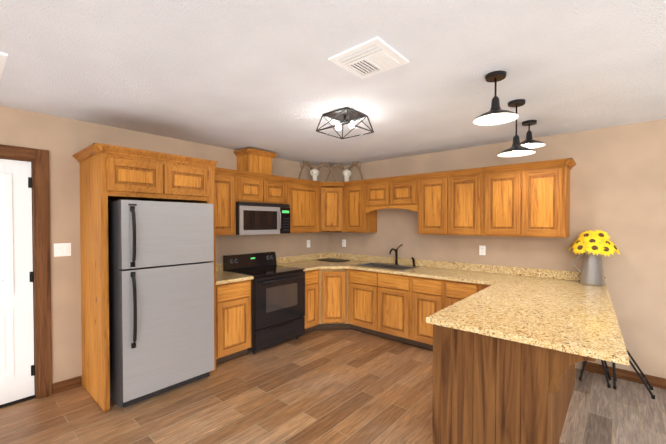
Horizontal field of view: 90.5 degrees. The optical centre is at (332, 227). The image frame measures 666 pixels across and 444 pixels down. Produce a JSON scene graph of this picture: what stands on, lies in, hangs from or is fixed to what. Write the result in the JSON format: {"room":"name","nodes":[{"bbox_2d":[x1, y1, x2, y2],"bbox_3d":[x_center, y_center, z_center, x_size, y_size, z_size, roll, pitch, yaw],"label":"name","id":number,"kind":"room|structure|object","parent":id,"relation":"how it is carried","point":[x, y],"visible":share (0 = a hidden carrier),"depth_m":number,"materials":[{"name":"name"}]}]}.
{"room":"kitchen","nodes":[
{"label":"kitchen","id":0,"kind":"room"},
{"bbox_2d":[0,106,328,393],"bbox_3d":[-2.678,0.242,2.740,0.150,2.440,7.800,1,1,41],"label":"wall","id":1,"kind":"structure","parent":0,"point":[62,140],"depth_m":3.00,"materials":[{"name":"beige paint"}]},
{"bbox_2d":[0,159,34,407],"bbox_3d":[-2.857,0.454,2.495,0.059,2.018,0.882,1,1,41],"label":"entry door","id":2,"kind":"structure","parent":1,"relation":"in","point":[17,373],"depth_m":2.73,"materials":[{"name":"white paint"}]},
{"bbox_2d":[0,144,51,398],"bbox_3d":[-2.872,0.401,2.504,0.170,2.130,1.095,1,1,41],"label":"door frame","id":3,"kind":"structure","parent":1,"relation":"attached to","point":[38,159],"depth_m":2.82,"materials":[{"name":"brown wood"}]},
{"bbox_2d":[54,243,70,256],"bbox_3d":[-2.401,0.194,2.930,0.016,0.116,0.120,1,1,41],"label":"switch plate","id":4,"kind":"object","parent":1,"relation":"attached to","point":[62,249],"visible":1,"depth_m":2.93,"materials":[{"name":"white plastic"}]},
{"bbox_2d":[53,376,81,394],"bbox_3d":[-3.747,1.436,1.402,0.014,0.095,4.348,1,1,41],"label":"baseboard","id":5,"kind":"structure","parent":1,"relation":"attached to","point":[66,385],"depth_m":2.96,"materials":[{"name":"brown wood"}]},
{"bbox_2d":[215,167,237,235],"bbox_3d":[-1.397,-0.294,3.808,0.370,0.758,0.453,1,1,41],"label":"upper cabinet","id":6,"kind":"object","parent":1,"relation":"attached to","point":[225,201],"visible":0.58,"depth_m":3.77,"materials":[{"name":"brown wood"}]},
{"bbox_2d":[236,170,287,203],"bbox_3d":[-0.993,-0.499,4.269,0.370,0.364,0.776,1,1,41],"label":"upper cabinet","id":7,"kind":"object","parent":1,"relation":"attached to","point":[258,187],"visible":0.71,"depth_m":4.13,"materials":[{"name":"brown wood"}]},
{"bbox_2d":[233,148,276,174],"bbox_3d":[-1.003,-0.831,4.281,0.333,0.297,0.450,1,1,41],"label":"box","id":8,"kind":"object","parent":7,"relation":"on","point":[253,160],"visible":0.92,"depth_m":4.17,"materials":[{"name":"brown wood"}]},
{"bbox_2d":[236,202,289,234],"bbox_3d":[-0.964,-0.119,4.249,0.446,0.390,0.775,1,1,41],"label":"microwave","id":9,"kind":"object","parent":7,"relation":"attached to","point":[253,218],"visible":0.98,"depth_m":4.08,"materials":[{"name":"silver metal"}]},
{"bbox_2d":[286,177,320,232],"bbox_3d":[-0.528,-0.310,4.809,0.370,0.758,0.642,1,1,41],"label":"upper cabinet","id":10,"kind":"object","parent":1,"relation":"attached to","point":[302,197],"visible":0.75,"depth_m":4.70,"materials":[{"name":"brown wood"}]},
{"bbox_2d":[0,329,665,443],"bbox_3d":[0.249,1.533,0.221,7.900,0.060,8.100,1,1,41],"label":"floor","id":11,"kind":"structure","parent":0,"point":[349,386],"depth_m":2.69,"materials":[{"name":"wood"}]},
{"bbox_2d":[73,143,217,411],"bbox_3d":[-1.751,0.396,3.149,0.713,2.118,1.020,1,1,41],"label":"enclosure","id":12,"kind":"object","parent":11,"relation":"on","point":[110,172],"visible":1,"depth_m":2.80,"materials":[{"name":"brown wood"}]},
{"bbox_2d":[108,200,213,407],"bbox_3d":[-1.654,0.613,3.089,0.826,1.684,0.770,1,1,41],"label":"refrigerator","id":13,"kind":"object","parent":11,"relation":"on","point":[161,298],"visible":0.94,"depth_m":2.78,"materials":[{"name":"grey metal"}]},
{"bbox_2d":[216,280,250,364],"bbox_3d":[-1.294,1.009,3.741,0.640,0.874,0.455,1,1,41],"label":"base cabinet","id":14,"kind":"object","parent":11,"relation":"on","point":[233,320],"visible":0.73,"depth_m":3.53,"materials":[{"name":"brown wood"}]},
{"bbox_2d":[216,263,252,284],"bbox_3d":[-1.285,0.509,3.726,0.663,0.125,0.454,1,1,41],"label":"countertop","id":15,"kind":"structure","parent":14,"relation":"on","point":[223,277],"depth_m":3.65,"materials":[{"name":"beige stone"}]},
{"bbox_2d":[223,251,304,354],"bbox_3d":[-0.838,0.890,4.156,0.727,1.099,0.769,1,1,41],"label":"range","id":16,"kind":"object","parent":11,"relation":"on","point":[277,304],"visible":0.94,"depth_m":3.98,"materials":[{"name":"black metal"}]},
{"bbox_2d":[303,269,318,334],"bbox_3d":[-0.532,0.995,4.619,0.640,0.874,0.325,1,1,41],"label":"base cabinet","id":17,"kind":"object","parent":11,"relation":"on","point":[311,316],"visible":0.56,"depth_m":4.42,"materials":[{"name":"brown wood"}]},
{"bbox_2d":[315,269,351,329],"bbox_3d":[-0.019,0.989,4.998,0.918,0.874,0.918,1,1,41],"label":"base cabinet","id":18,"kind":"object","parent":11,"relation":"on","point":[333,292],"visible":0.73,"depth_m":4.56,"materials":[{"name":"brown wood"}]},
{"bbox_2d":[276,255,347,270],"bbox_3d":[-0.330,0.495,4.599,0.960,0.125,0.571,1,1,41],"label":"countertop","id":19,"kind":"structure","parent":18,"relation":"on","point":[309,263],"depth_m":4.81,"materials":[{"name":"beige stone"}]},
{"bbox_2d":[316,252,359,255],"bbox_3d":[-0.009,0.485,5.176,0.690,0.125,0.420,1,1,41],"label":"backsplash","id":20,"kind":"structure","parent":19,"relation":"on","point":[328,253],"depth_m":5.46,"materials":[{"name":"beige stone"}]},
{"bbox_2d":[349,269,413,345],"bbox_3d":[0.778,0.997,4.491,0.949,0.874,0.640,1,1,41],"label":"base cabinet","id":21,"kind":"object","parent":11,"relation":"on","point":[380,304],"visible":0.79,"depth_m":4.21,"materials":[{"name":"brown wood"}]},
{"bbox_2d":[304,254,607,291],"bbox_3d":[1.092,0.501,4.188,3.648,0.125,0.673,1,1,41],"label":"countertop","id":22,"kind":"structure","parent":21,"relation":"on","point":[452,271],"depth_m":3.79,"materials":[{"name":"beige stone"}]},
{"bbox_2d":[318,258,349,261],"bbox_3d":[0.002,0.507,5.199,0.440,0.008,0.300,1,1,41],"label":"cutting board","id":23,"kind":"object","parent":22,"relation":"on","point":[333,260],"visible":0.98,"depth_m":5.12,"materials":[{"name":"black"}]},
{"bbox_2d":[355,262,421,270],"bbox_3d":[0.745,0.607,4.523,0.796,0.177,0.496,1,1,41],"label":"stainless steel sink","id":24,"kind":"object","parent":22,"relation":"in","point":[389,266],"visible":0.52,"depth_m":4.64,"materials":[{"name":"silver metal"}]},
{"bbox_2d":[389,244,415,265],"bbox_3d":[0.945,0.372,4.513,0.325,0.292,0.223,1,1,41],"label":"bronze faucet","id":25,"kind":"object","parent":22,"relation":"on","point":[396,257],"visible":1,"depth_m":4.63,"materials":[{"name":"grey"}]},
{"bbox_2d":[568,230,619,285],"bbox_3d":[2.505,0.279,3.181,0.399,0.530,0.311,1,1,41],"label":"vase","id":26,"kind":"object","parent":22,"relation":"on","point":[592,273],"visible":1,"depth_m":3.13,"materials":[{"name":"metal"}]},
{"bbox_2d":[411,276,444,350],"bbox_3d":[1.290,1.004,4.047,0.404,0.874,0.640,1,1,41],"label":"base cabinet","id":27,"kind":"object","parent":11,"relation":"on","point":[428,296],"visible":0.6,"depth_m":3.83,"materials":[{"name":"brown wood"}]},
{"bbox_2d":[445,280,490,307],"bbox_3d":[1.659,1.009,3.726,0.573,0.874,0.640,1,1,41],"label":"base cabinet","id":28,"kind":"object","parent":11,"relation":"on","point":[456,291],"visible":0.19,"depth_m":3.56,"materials":[{"name":"brown wood"}]},
{"bbox_2d":[432,324,595,443],"bbox_3d":[1.458,1.030,2.441,0.814,0.874,1.560,1,1,41],"label":"base cabinet","id":29,"kind":"object","parent":11,"relation":"on","point":[489,390],"visible":0.56,"depth_m":1.90,"materials":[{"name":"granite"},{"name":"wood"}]},
{"bbox_2d":[426,280,628,364],"bbox_3d":[1.465,0.576,2.368,0.958,0.035,1.590,1,1,41],"label":"countertop","id":30,"kind":"structure","parent":29,"relation":"on","point":[564,311],"depth_m":2.05,"materials":[{"name":"beige stone"}]},
{"bbox_2d":[579,348,654,398],"bbox_3d":[2.617,1.123,3.058,0.524,0.669,0.224,1,1,41],"label":"bar stool","id":31,"kind":"object","parent":11,"relation":"on","point":[645,381],"visible":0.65,"depth_m":3.01,"materials":[{"name":"black metal"}]},
{"bbox_2d":[0,0,665,167],"bbox_3d":[0.249,-0.967,0.180,7.900,0.060,8.100,1,1,41],"label":"ceiling","id":32,"kind":"structure","parent":0,"point":[266,75],"depth_m":2.01,"materials":[{"name":"white paint"}]},
{"bbox_2d":[0,52,7,78],"bbox_3d":[-2.269,-0.955,1.757,0.630,0.014,0.720,1,1,41],"label":"frame","id":33,"kind":"object","parent":32,"relation":"attached to","point":[3,57],"visible":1,"depth_m":1.87,"materials":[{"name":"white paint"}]},
{"bbox_2d":[316,107,373,138],"bbox_3d":[0.103,-0.902,2.837,0.360,0.154,0.360,1,1,41],"label":"ceiling light","id":34,"kind":"object","parent":32,"relation":"attached to","point":[347,115],"visible":1,"depth_m":2.81,"materials":[{"name":"black metal"}]},
{"bbox_2d":[328,37,408,78],"bbox_3d":[0.206,-0.956,1.886,0.330,0.015,0.330,1,1,41],"label":"ceiling vent","id":35,"kind":"object","parent":32,"relation":"in","point":[373,56],"visible":1,"depth_m":1.86,"materials":[{"name":"white paint"}]},
{"bbox_2d":[473,71,518,125],"bbox_3d":[1.028,-0.819,2.088,0.264,0.296,0.264,1,1,41],"label":"pendant light","id":36,"kind":"object","parent":32,"relation":"hanging from","point":[496,114],"visible":1,"depth_m":2.08,"materials":[{"name":"black metal"}]},
{"bbox_2d":[497,99,535,156],"bbox_3d":[1.421,-0.767,2.556,0.264,0.416,0.264,1,1,41],"label":"pendant light","id":37,"kind":"object","parent":32,"relation":"hanging from","point":[516,149],"visible":1,"depth_m":2.54,"materials":[{"name":"black metal"}]},
{"bbox_2d":[520,120,545,148],"bbox_3d":[1.817,-0.862,3.058,0.264,0.241,0.264,1,1,41],"label":"pendant light","id":38,"kind":"object","parent":32,"relation":"hanging from","point":[529,142],"visible":0.9,"depth_m":3.04,"materials":[{"name":"black metal"}]},
{"bbox_2d":[329,119,665,378],"bbox_3d":[2.854,0.235,3.202,7.900,2.440,0.150,1,1,41],"label":"wall","id":39,"kind":"structure","parent":0,"point":[618,184],"depth_m":3.29,"materials":[{"name":"beige paint"}]},
{"bbox_2d":[319,182,344,231],"bbox_3d":[-0.033,-0.317,5.183,0.626,0.758,0.626,1,1,41],"label":"upper cabinet","id":40,"kind":"object","parent":39,"relation":"attached to","point":[331,206],"visible":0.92,"depth_m":4.98,"materials":[{"name":"brown wood"}]},
{"bbox_2d":[298,161,335,181],"bbox_3d":[-0.246,-0.887,4.984,0.331,0.386,0.539,1,1,41],"label":"antler mount","id":41,"kind":"object","parent":40,"relation":"on","point":[314,173],"visible":0.85,"depth_m":5.07,"materials":[{"name":"beige"}]},
{"bbox_2d":[326,161,362,181],"bbox_3d":[0.190,-0.888,5.067,0.565,0.386,0.308,1,1,41],"label":"antler mount","id":42,"kind":"object","parent":40,"relation":"on","point":[346,174],"visible":0.85,"depth_m":5.14,"materials":[{"name":"beige"}]},
{"bbox_2d":[343,180,376,232],"bbox_3d":[0.408,-0.313,4.970,0.374,0.758,0.370,1,1,41],"label":"upper cabinet","id":43,"kind":"object","parent":39,"relation":"attached to","point":[358,219],"visible":0.9,"depth_m":4.85,"materials":[{"name":"brown wood"}]},
{"bbox_2d":[363,174,417,206],"bbox_3d":[0.861,-0.494,4.574,0.824,0.383,0.370,1,1,41],"label":"upper cabinet","id":44,"kind":"object","parent":39,"relation":"attached to","point":[394,191],"visible":0.88,"depth_m":4.43,"materials":[{"name":"brown wood"}]},
{"bbox_2d":[365,205,417,212],"bbox_3d":[0.779,-0.258,4.483,0.820,0.085,0.020,1,1,41],"label":"valance","id":45,"kind":"object","parent":44,"relation":"attached to","point":[414,208],"visible":0.9,"depth_m":4.44,"materials":[{"name":"brown wood"}]},
{"bbox_2d":[416,167,482,235],"bbox_3d":[1.469,-0.298,4.049,0.784,0.758,0.370,1,1,41],"label":"upper cabinet","id":46,"kind":"object","parent":39,"relation":"attached to","point":[450,202],"visible":0.9,"depth_m":3.90,"materials":[{"name":"brown wood"}]},
{"bbox_2d":[479,245,485,254],"bbox_3d":[1.812,0.272,4.000,0.072,0.116,0.010,1,1,41],"label":"outlet","id":47,"kind":"object","parent":39,"relation":"attached to","point":[482,250],"visible":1,"depth_m":4.00,"materials":[{"name":"white plastic"}]},
{"bbox_2d":[482,158,575,237],"bbox_3d":[2.073,-0.290,3.525,0.814,0.758,0.370,1,1,41],"label":"upper cabinet","id":48,"kind":"object","parent":39,"relation":"attached to","point":[530,199],"visible":1,"depth_m":3.39,"materials":[{"name":"brown wood"}]},
{"bbox_2d":[582,361,665,388],"bbox_3d":[4.111,1.426,2.022,4.130,0.095,0.014,1,1,41],"label":"baseboard","id":49,"kind":"structure","parent":39,"relation":"attached to","point":[654,381],"depth_m":3.15,"materials":[{"name":"brown wood"}]}
]}

